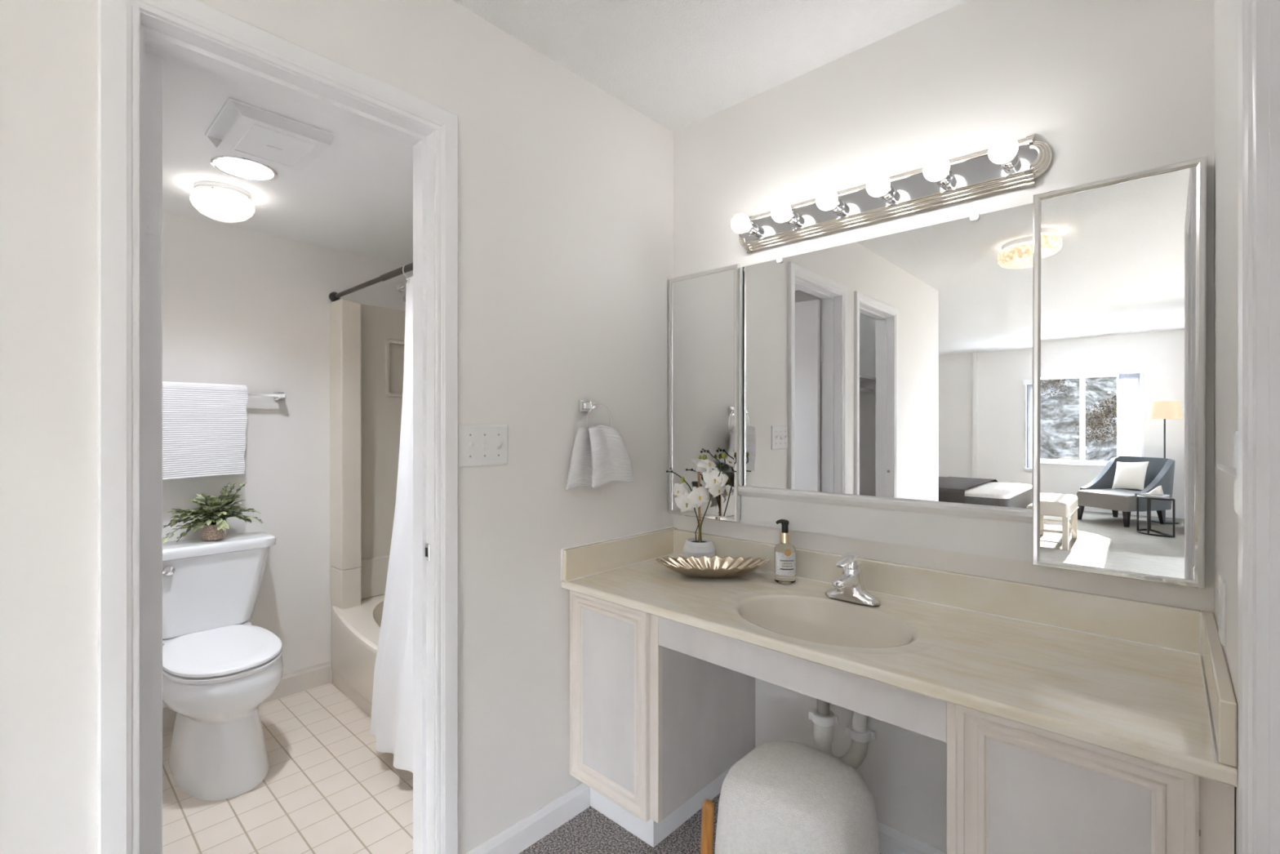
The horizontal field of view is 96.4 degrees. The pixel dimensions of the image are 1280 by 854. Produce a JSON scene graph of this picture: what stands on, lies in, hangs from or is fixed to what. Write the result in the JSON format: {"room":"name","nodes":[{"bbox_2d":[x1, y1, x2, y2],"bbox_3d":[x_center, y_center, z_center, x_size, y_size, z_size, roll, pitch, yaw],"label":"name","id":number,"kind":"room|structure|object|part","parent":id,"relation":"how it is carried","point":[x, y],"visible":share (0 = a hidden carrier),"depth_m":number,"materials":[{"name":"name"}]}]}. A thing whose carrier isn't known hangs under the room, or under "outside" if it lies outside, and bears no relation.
{"room":"bathroom vanity area","nodes":[
{"label":"bathroom vanity area","id":0,"kind":"room"},
{"bbox_2d":[162,381,248,480],"bbox_3d":[-1.891,0.018,2.381,0.071,0.408,0.430,0,0,43],"label":"bath towel","id":1,"kind":"object","parent":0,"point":[204,424],"visible":0.64,"depth_m":2.40,"materials":[{"name":"white fabric"}]},
{"bbox_2d":[162,661,329,734],"bbox_3d":[-1.326,1.220,1.975,1.510,0.108,0.995,0,0,43],"label":"baseboard","id":2,"kind":"structure","parent":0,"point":[298,681],"depth_m":2.73,"materials":[{"name":"white tile"}]},
{"bbox_2d":[144,46,413,264],"bbox_3d":[-1.067,-0.891,2.256,1.510,0.001,1.760,0,0,43],"label":"ceiling","id":3,"kind":"structure","parent":0,"point":[356,197],"depth_m":2.05,"materials":[{"name":"white paint"}]},
{"bbox_2d":[189,181,255,222],"bbox_3d":[-1.574,-0.836,2.163,0.200,0.109,0.200,0,0,43],"label":"ceiling light","id":4,"kind":"object","parent":3,"relation":"attached to","point":[217,201],"visible":1,"depth_m":2.10,"materials":[{"name":"white glass"}]},
{"bbox_2d":[209,155,278,181],"bbox_3d":[-1.364,-0.939,1.978,0.194,0.104,0.194,0,0,43],"label":"recessed light","id":5,"kind":"object","parent":3,"relation":"in","point":[237,166],"visible":0.48,"depth_m":2.03,"materials":[{"name":"white glass"}]},
{"bbox_2d":[204,97,334,172],"bbox_3d":[-1.127,-0.872,1.744,0.295,0.038,0.267,0,0,43],"label":"exhaust fan","id":6,"kind":"object","parent":3,"relation":"attached to","point":[239,127],"visible":1,"depth_m":1.71,"materials":[{"name":"white plastic"}]},
{"bbox_2d":[162,212,413,707],"bbox_3d":[-1.694,0.124,2.778,0.120,2.300,2.080,0,0,43],"label":"wall","id":7,"kind":"structure","parent":0,"point":[242,307],"depth_m":2.67,"materials":[{"name":"paint"}]},
{"bbox_2d":[248,391,286,400],"bbox_3d":[-1.878,-0.144,2.438,0.070,0.040,0.658,0,0,43],"label":"towel bar","id":8,"kind":"object","parent":7,"relation":"attached to","point":[279,396],"visible":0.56,"depth_m":2.63,"materials":[{"name":"silver metal"}]},
{"bbox_2d":[328,262,413,301],"bbox_3d":[-0.978,-0.643,2.353,1.509,0.058,0.048,0,0,43],"label":"shower curtain rod","id":9,"kind":"object","parent":7,"relation":"attached to","point":[333,296],"visible":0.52,"depth_m":2.52,"materials":[{"name":"brown metal"}]},
{"bbox_3d":[-1.298,-0.646,2.648,0.580,0.025,0.021,0,0,43],"label":"thin rod","id":10,"kind":"part","parent":9,"relation":"part of","materials":[{"name":"brown metal"}]},
{"bbox_2d":[369,262,413,773],"bbox_3d":[-0.749,0.278,2.039,0.688,1.881,0.201,0,0,43],"label":"shower curtain","id":11,"kind":"object","parent":9,"relation":"hanging from","point":[392,708],"visible":0.24,"depth_m":2.14,"materials":[{"name":"white fabric"}]},
{"bbox_3d":[-0.782,-0.641,2.174,0.900,0.033,0.027,0,0,43],"label":"thick rod","id":12,"kind":"part","parent":9,"relation":"part of","materials":[{"name":"brown metal"}]},
{"bbox_2d":[395,283,406,302],"bbox_3d":[-1.252,-0.722,3.059,0.151,0.120,0.070,0,0,43],"label":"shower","id":13,"kind":"object","parent":7,"relation":"attached to","point":[401,287],"visible":0.52,"depth_m":3.10,"materials":[{"name":"silver metal"}]},
{"bbox_3d":[-1.262,-0.745,3.080,0.107,0.075,0.052,0,0,43],"label":"arm","id":14,"kind":"part","parent":13,"relation":"part of","materials":[{"name":"silver metal"}]},
{"bbox_2d":[162,682,413,853],"bbox_3d":[-1.067,1.304,2.256,1.510,0.060,1.760,0,0,43],"label":"floor","id":15,"kind":"structure","parent":0,"point":[326,788],"depth_m":1.95,"materials":[{"name":"beige tile"}]},
{"bbox_2d":[162,531,283,800],"bbox_3d":[-1.639,0.874,2.218,0.714,0.800,0.496,0,0,43],"label":"toilet","id":16,"kind":"object","parent":15,"relation":"on","point":[219,667],"visible":0.85,"depth_m":2.09,"materials":[{"name":"white ceramic"}]},
{"bbox_3d":[-1.840,0.556,2.191,0.022,0.040,0.099,0,0,39],"label":"flush lever","id":17,"kind":"part","parent":16,"relation":"part of","materials":[{"name":"silver metal"}]},
{"bbox_2d":[162,480,262,543],"bbox_3d":[-1.794,0.348,2.401,0.174,0.249,0.364,0,0,43],"label":"potted plant","id":18,"kind":"object","parent":16,"relation":"on","point":[212,512],"visible":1,"depth_m":2.37,"materials":[{"name":"green plant"}]},
{"bbox_3d":[-1.792,0.439,2.406,0.083,0.067,0.083,0,0,43],"label":"pot","id":19,"kind":"part","parent":18,"relation":"part of","materials":[{"name":"brown stone"}]},
{"bbox_3d":[-1.819,0.675,2.384,0.206,0.317,0.452,0,0,43],"label":"tank","id":20,"kind":"part","parent":16,"relation":"part of","materials":[{"name":"white ceramic"}]},
{"bbox_3d":[-1.817,0.496,2.382,0.228,0.045,0.496,0,0,43],"label":"tank lid","id":21,"kind":"part","parent":16,"relation":"part of","materials":[{"name":"white ceramic"}]},
{"bbox_3d":[-1.573,0.861,2.157,0.519,0.017,0.368,0,0,43],"label":"seat","id":22,"kind":"part","parent":16,"relation":"part of","materials":[{"name":"white plastic"}]},
{"bbox_3d":[-1.573,0.837,2.158,0.518,0.024,0.362,0,0,43],"label":"seat lid","id":23,"kind":"part","parent":16,"relation":"part of","materials":[{"name":"white plastic"}]},
{"bbox_2d":[331,594,384,716],"bbox_3d":[-0.762,1.078,2.588,1.500,0.392,0.850,0,0,43],"label":"bathtub","id":24,"kind":"object","parent":15,"relation":"on","point":[354,646],"visible":0.19,"depth_m":2.58,"materials":[{"name":"beige ceramic"}]},
{"bbox_2d":[0,0,673,853],"bbox_3d":[-1.089,0.054,1.028,0.120,2.440,3.720,0,0,43],"label":"wall","id":25,"kind":"structure","parent":0,"point":[566,188],"depth_m":1.61,"materials":[{"name":"paint"}]},
{"bbox_2d":[144,53,162,853],"bbox_3d":[-1.237,0.242,1.389,0.603,2.040,0.047,0,0,43],"label":"door","id":26,"kind":"structure","parent":25,"relation":"in","point":[153,64],"depth_m":1.20,"materials":[{"name":"white paint"}]},
{"bbox_2d":[97,0,457,853],"bbox_3d":[-0.787,0.212,1.344,0.140,2.123,0.714,0,0,43],"label":"trim","id":27,"kind":"structure","parent":25,"relation":"attached to","point":[194,32],"depth_m":1.17,"materials":[{"name":"white paint"}]},
{"bbox_2d":[425,542,430,561],"bbox_3d":[-0.574,0.339,1.548,0.022,0.046,0.004,0,0,43],"label":"strike plate","id":28,"kind":"object","parent":25,"relation":"attached to","point":[427,545],"visible":1,"depth_m":1.54,"materials":[{"name":"silver metal"}]},
{"bbox_2d":[457,424,507,467],"bbox_3d":[-0.441,0.052,1.631,0.017,0.119,0.162,0,0,43],"label":"light switch","id":29,"kind":"object","parent":25,"relation":"attached to","point":[478,445],"visible":0.99,"depth_m":1.63,"materials":[{"name":"white plastic"}]},
{"bbox_2d":[466,782,589,853],"bbox_3d":[-1.236,1.231,0.769,0.013,0.085,3.140,0,0,43],"label":"baseboard","id":30,"kind":"structure","parent":25,"relation":"attached to","point":[523,833],"depth_m":1.77,"materials":[{"name":"white paint"}]},
{"bbox_2d":[577,400,613,435],"bbox_3d":[-0.151,-0.021,1.923,0.050,0.138,0.122,0,0,43],"label":"towel ring","id":31,"kind":"object","parent":25,"relation":"attached to","point":[584,406],"visible":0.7,"depth_m":1.90,"materials":[{"name":"silver metal"}]},
{"bbox_3d":[-0.170,-0.069,1.904,0.048,0.041,0.051,0,0,43],"label":"post","id":32,"kind":"part","parent":31,"relation":"part of","materials":[{"name":"silver metal"}]},
{"bbox_2d":[329,298,405,608],"bbox_3d":[-0.730,0.125,2.623,1.508,1.513,0.764,0,0,43],"label":"shower surround","id":33,"kind":"object","parent":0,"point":[367,342],"visible":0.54,"depth_m":2.94,"materials":[{"name":"beige plastic"}]},
{"bbox_3d":[-1.228,0.780,3.147,0.018,0.203,0.655,0,0,43],"label":"panel","id":34,"kind":"part","parent":33,"relation":"part of","materials":[{"name":"beige plastic"}]},
{"bbox_3d":[-1.243,0.125,3.162,0.024,1.513,0.655,0,0,43],"label":"panel","id":35,"kind":"part","parent":33,"relation":"part of","materials":[{"name":"beige plastic"}]},
{"bbox_3d":[-1.242,-0.314,3.145,0.024,0.309,0.312,0,0,43],"label":"niche frame","id":36,"kind":"part","parent":33,"relation":"part of","materials":[{"name":"beige plastic"}]},
{"bbox_2d":[565,425,634,490],"bbox_3d":[-0.127,0.102,1.913,0.070,0.215,0.270,0,0,43],"label":"hand towel","id":37,"kind":"object","parent":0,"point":[599,457],"visible":1,"depth_m":1.88,"materials":[{"name":"white fabric"}]},
{"bbox_2d":[518,792,881,853],"bbox_3d":[0.076,1.304,0.996,1.640,0.060,1.950,0,0,43],"label":"floor","id":38,"kind":"structure","parent":0,"point":[590,831],"depth_m":1.76,"materials":[{"name":"grey carpet"}]},
{"bbox_2d":[569,590,755,847],"bbox_3d":[0.085,0.897,1.940,0.372,0.752,0.546,0,0,43],"label":"base cabinet","id":39,"kind":"object","parent":38,"relation":"on","point":[657,731],"visible":0.77,"depth_m":1.75,"materials":[{"name":"beige wood"}]},
{"bbox_3d":[-0.099,0.828,1.758,0.229,0.501,0.003,0,0,43],"label":"door panel","id":40,"kind":"part","parent":39,"relation":"part of","materials":[{"name":"laminate"}]},
{"bbox_3d":[-0.102,0.828,1.754,0.333,0.605,0.021,0,0,43],"label":"door","id":41,"kind":"part","parent":39,"relation":"part of","materials":[{"name":"white wood"}]},
{"bbox_3d":[-0.079,0.825,1.762,0.372,0.608,0.019,0,0,43],"label":"frame","id":42,"kind":"part","parent":39,"relation":"part of","materials":[{"name":"white wood"}]},
{"bbox_2d":[700,739,879,853],"bbox_3d":[0.367,1.024,1.337,0.364,0.496,0.367,0,0,43],"label":"stool","id":43,"kind":"object","parent":38,"relation":"on","point":[783,797],"visible":1,"depth_m":1.24,"materials":[{"name":"white fabric"}]},
{"bbox_3d":[0.153,1.074,1.343,0.043,0.397,0.030,0,0,15],"label":"leg","id":44,"kind":"part","parent":43,"relation":"part of","materials":[{"name":"brown wood"}]},
{"bbox_2d":[946,702,1234,853],"bbox_3d":[0.916,0.897,1.176,0.393,0.752,0.546,0,0,43],"label":"base cabinet","id":45,"kind":"object","parent":38,"relation":"on","point":[1013,787],"visible":0.53,"depth_m":0.99,"materials":[{"name":"beige wood"}]},
{"bbox_2d":[560,526,1237,786],"bbox_3d":[0.495,0.513,1.545,1.514,0.242,0.573,0,0,43],"label":"countertop","id":46,"kind":"structure","parent":45,"relation":"on","point":[1151,682],"depth_m":1.32,"materials":[{"name":"beige stone"}]},
{"bbox_2d":[666,448,733,557],"bbox_3d":[0.200,0.286,2.076,0.282,0.417,0.116,0,0,43],"label":"orchid","id":47,"kind":"object","parent":46,"relation":"on","point":[715,480],"visible":0.98,"depth_m":2.04,"materials":[{"name":"white plant"}]},
{"bbox_3d":[0.149,0.239,2.135,0.062,0.059,0.014,0,0,36],"label":"flower","id":48,"kind":"part","parent":47,"relation":"part of","materials":[{"name":"white plant"}]},
{"bbox_3d":[0.169,0.272,2.075,0.092,0.080,0.021,0,0,13],"label":"flower","id":49,"kind":"part","parent":47,"relation":"part of","materials":[{"name":"white plant"}]},
{"bbox_3d":[0.209,0.250,2.048,0.082,0.076,0.018,0,0,-2],"label":"flower","id":50,"kind":"part","parent":47,"relation":"part of","materials":[{"name":"white plant"}]},
{"bbox_3d":[0.213,0.451,2.064,0.116,0.087,0.116,0,0,43],"label":"pot","id":51,"kind":"part","parent":47,"relation":"part of","materials":[{"name":"white ceramic"}]},
{"bbox_3d":[0.223,0.152,2.055,0.091,0.078,0.055,0,0,43],"label":"flower","id":52,"kind":"part","parent":47,"relation":"part of","materials":[{"name":"white plant"}]},
{"bbox_3d":[0.242,0.139,2.044,0.062,0.047,0.080,0,0,43],"label":"flower","id":53,"kind":"part","parent":47,"relation":"part of","materials":[{"name":"white plant"}]},
{"bbox_3d":[0.266,0.186,2.030,0.076,0.084,0.063,0,0,43],"label":"flower","id":54,"kind":"part","parent":47,"relation":"part of","materials":[{"name":"white plant"}]},
{"bbox_3d":[0.272,0.220,2.021,0.069,0.062,0.029,0,0,-21],"label":"flower","id":55,"kind":"part","parent":47,"relation":"part of","materials":[{"name":"white plant"}]},
{"bbox_2d":[655,555,768,577],"bbox_3d":[0.241,0.467,1.911,0.382,0.053,0.180,0,0,1],"label":"shell dish","id":56,"kind":"object","parent":46,"relation":"on","point":[714,566],"visible":1,"depth_m":1.94,"materials":[{"name":"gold metal"}]},
{"bbox_2d":[773,519,795,584],"bbox_3d":[0.463,0.395,1.828,0.068,0.200,0.068,0,0,43],"label":"soap bottle","id":57,"kind":"object","parent":46,"relation":"on","point":[784,553],"visible":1,"depth_m":1.80,"materials":[{"name":"white"}]},
{"bbox_3d":[0.333,0.571,1.383,0.746,0.100,0.016,0,0,43],"label":"vanity apron","id":58,"kind":"part","parent":46,"relation":"part of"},
{"bbox_2d":[734,594,918,648],"bbox_3d":[0.471,0.565,1.498,0.472,0.133,0.352,0,0,43],"label":"basin","id":59,"kind":"object","parent":46,"relation":"in","point":[816,620],"depth_m":1.61,"materials":[{"name":"beige ceramic"}]},
{"bbox_2d":[808,698,875,769],"bbox_3d":[0.619,0.782,1.587,0.361,0.289,0.101,0,0,-36],"label":"trap","id":60,"kind":"object","parent":46,"relation":"attached to","point":[824,719],"visible":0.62,"depth_m":1.52,"materials":[{"name":"white plastic"}]},
{"bbox_2d":[825,551,879,605],"bbox_3d":[0.586,0.427,1.621,0.156,0.136,0.131,0,0,43],"label":"faucet","id":61,"kind":"object","parent":46,"relation":"on","point":[849,586],"visible":1,"depth_m":1.62,"materials":[{"name":"silver metal"}]},
{"bbox_3d":[0.576,0.445,1.610,0.050,0.054,0.100,0,0,43],"label":"spout","id":62,"kind":"part","parent":61,"relation":"part of","materials":[{"name":"silver metal"}]},
{"bbox_3d":[0.592,0.382,1.627,0.047,0.044,0.114,0,0,43],"label":"lever handle","id":63,"kind":"part","parent":61,"relation":"part of","materials":[{"name":"silver metal"}]},
{"bbox_3d":[0.735,0.828,0.992,0.230,0.501,0.003,0,0,43],"label":"door panel","id":64,"kind":"part","parent":45,"relation":"part of","materials":[{"name":"laminate"}]},
{"bbox_2d":[668,263,741,522],"bbox_3d":[0.238,-0.120,2.145,0.320,0.919,0.038,0,0,43],"label":"medicine cabinet","id":65,"kind":"object","parent":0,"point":[704,307],"visible":0.97,"depth_m":2.12,"materials":[{"name":"silver mirror"}]},
{"bbox_2d":[452,0,968,132],"bbox_3d":[-2.468,-1.241,-1.080,7.100,0.150,9.050,0,0,43],"label":"ceiling","id":66,"kind":"structure","parent":0,"point":[678,64],"depth_m":1.71,"materials":[{"name":"white paint"}]},
{"bbox_2d":[673,0,1214,851],"bbox_3d":[0.777,0.054,1.758,1.640,2.440,0.120,0,0,43],"label":"wall","id":67,"kind":"structure","parent":0,"point":[1113,88],"depth_m":1.62,"materials":[{"name":"paint"}]},
{"bbox_2d":[735,759,946,853],"bbox_3d":[0.677,1.231,1.759,0.898,0.085,0.013,0,0,43],"label":"baseboard","id":68,"kind":"structure","parent":67,"relation":"attached to","point":[892,840],"depth_m":1.68,"materials":[{"name":"white paint"}]},
{"bbox_2d":[737,485,1031,561],"bbox_3d":[0.680,0.277,1.743,0.874,0.134,0.032,0,0,43],"label":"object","id":69,"kind":"object","parent":67,"relation":"attached to","point":[997,531],"visible":0.83,"depth_m":1.67,"materials":[{"name":"white paint"}]},
{"bbox_2d":[742,203,1032,509],"bbox_3d":[0.690,-0.186,1.745,0.882,0.791,0.015,0,0,43],"label":"wall mirror","id":70,"kind":"object","parent":67,"relation":"attached to","point":[898,365],"visible":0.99,"depth_m":1.68,"materials":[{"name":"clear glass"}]},
{"bbox_2d":[731,133,1052,253],"bbox_3d":[0.646,-0.679,1.692,0.918,0.128,0.152,0,0,43],"label":"vanity light","id":71,"kind":"object","parent":67,"relation":"attached to","point":[1009,164],"visible":1,"depth_m":1.63,"materials":[{"name":"silver metal"}]},
{"bbox_3d":[0.337,-0.680,1.916,0.063,0.062,0.063,0,0,43],"label":"bulb","id":72,"kind":"part","parent":71,"relation":"part of","materials":[{"name":"white glass"}]},
{"bbox_2d":[744,221,759,236],"bbox_3d":[0.377,-0.679,1.960,0.044,0.044,0.044,0,0,43],"label":"socket","id":73,"kind":"object","parent":71,"relation":"attached to","point":[753,229],"depth_m":1.96,"materials":[{"name":"silver metal"}]},
{"bbox_3d":[0.448,-0.680,1.814,0.063,0.062,0.063,0,0,43],"label":"bulb","id":74,"kind":"part","parent":71,"relation":"part of","materials":[{"name":"white glass"}]},
{"bbox_2d":[785,210,799,226],"bbox_3d":[0.488,-0.679,1.858,0.044,0.044,0.044,0,0,43],"label":"socket","id":75,"kind":"object","parent":71,"relation":"attached to","point":[794,219],"depth_m":1.86,"materials":[{"name":"silver metal"}]},
{"bbox_3d":[0.558,-0.680,1.712,0.063,0.062,0.063,0,0,43],"label":"bulb","id":76,"kind":"part","parent":71,"relation":"part of","materials":[{"name":"white glass"}]},
{"bbox_2d":[829,198,844,214],"bbox_3d":[0.599,-0.679,1.756,0.044,0.044,0.044,0,0,43],"label":"socket","id":77,"kind":"object","parent":71,"relation":"attached to","point":[839,208],"depth_m":1.75,"materials":[{"name":"silver metal"}]},
{"bbox_3d":[0.669,-0.680,1.610,0.063,0.062,0.063,0,0,43],"label":"bulb","id":78,"kind":"part","parent":71,"relation":"part of","materials":[{"name":"white glass"}]},
{"bbox_2d":[879,184,896,201],"bbox_3d":[0.710,-0.679,1.654,0.044,0.044,0.044,0,0,43],"label":"socket","id":79,"kind":"object","parent":71,"relation":"attached to","point":[891,195],"depth_m":1.65,"materials":[{"name":"silver metal"}]},
{"bbox_3d":[0.780,-0.680,1.508,0.063,0.062,0.063,0,0,43],"label":"bulb","id":80,"kind":"part","parent":71,"relation":"part of","materials":[{"name":"white glass"}]},
{"bbox_2d":[935,169,954,186],"bbox_3d":[0.821,-0.679,1.552,0.044,0.044,0.044,0,0,43],"label":"socket","id":81,"kind":"object","parent":71,"relation":"attached to","point":[948,180],"depth_m":1.55,"materials":[{"name":"silver metal"}]},
{"bbox_3d":[0.891,-0.680,1.406,0.063,0.062,0.063,0,0,43],"label":"bulb","id":82,"kind":"part","parent":71,"relation":"part of","materials":[{"name":"white glass"}]},
{"bbox_2d":[999,153,1019,170],"bbox_3d":[0.932,-0.679,1.450,0.044,0.044,0.044,0,0,43],"label":"socket","id":83,"kind":"object","parent":71,"relation":"attached to","point":[1014,164],"depth_m":1.45,"materials":[{"name":"silver metal"}]},
{"bbox_2d":[674,528,1200,653],"bbox_3d":[0.683,0.449,1.748,1.472,0.094,0.020,0,0,43],"label":"backsplash","id":84,"kind":"structure","parent":67,"relation":"attached to","point":[1178,628],"depth_m":1.49,"materials":[{"name":"stone"}]},
{"bbox_2d":[1031,155,1207,589],"bbox_3d":[1.108,-0.116,1.342,0.314,0.930,0.043,0,0,43],"label":"medicine cabinet","id":85,"kind":"object","parent":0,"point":[1120,263],"visible":1,"depth_m":1.32,"materials":[{"name":"silver mirror"}]},
{"bbox_2d":[1214,0,1238,853],"bbox_3d":[0.685,0.054,0.539,0.126,2.440,1.800,0,0,43],"label":"wall","id":86,"kind":"structure","parent":0,"point":[1226,11],"depth_m":0.98,"materials":[{"name":"paint"}]},
{"bbox_2d":[1217,573,1225,646],"bbox_3d":[1.048,0.329,1.033,0.007,0.116,0.072,0,0,43],"label":"power outlet","id":87,"kind":"object","parent":86,"relation":"attached to","point":[1221,581],"visible":1,"depth_m":1.01,"materials":[{"name":"white plastic"}]},
{"bbox_2d":[1217,589,1220,604],"bbox_3d":[1.046,0.308,1.035,0.002,0.026,0.032,0,0,43],"label":"receptacle","id":88,"kind":"object","parent":87,"relation":"attached to","point":[1219,590],"depth_m":1.02,"materials":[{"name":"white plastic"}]},
{"bbox_2d":[1217,612,1220,628],"bbox_3d":[1.046,0.350,1.035,0.002,0.026,0.032,0,0,43],"label":"receptacle","id":89,"kind":"object","parent":87,"relation":"attached to","point":[1219,613],"depth_m":1.02,"materials":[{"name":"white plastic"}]},
{"bbox_2d":[1217,431,1238,514],"bbox_3d":[0.819,0.064,0.796,0.024,0.116,0.072,0,0,43],"label":"wall switch","id":90,"kind":"object","parent":86,"relation":"attached to","point":[1233,471],"visible":0.56,"depth_m":0.79,"materials":[{"name":"white plastic"}]},
{"bbox_3d":[0.826,0.064,0.789,0.006,0.116,0.072,0,0,43],"label":"plate","id":91,"kind":"part","parent":90,"relation":"part of","materials":[{"name":"white plastic"}]},
{"bbox_2d":[1238,0,1279,853],"bbox_3d":[0.421,0.212,0.265,0.145,2.123,0.880,0,0,43],"label":"trim","id":92,"kind":"structure","parent":86,"relation":"attached to","point":[1259,20],"depth_m":0.59,"materials":[{"name":"white paint"}]}
]}

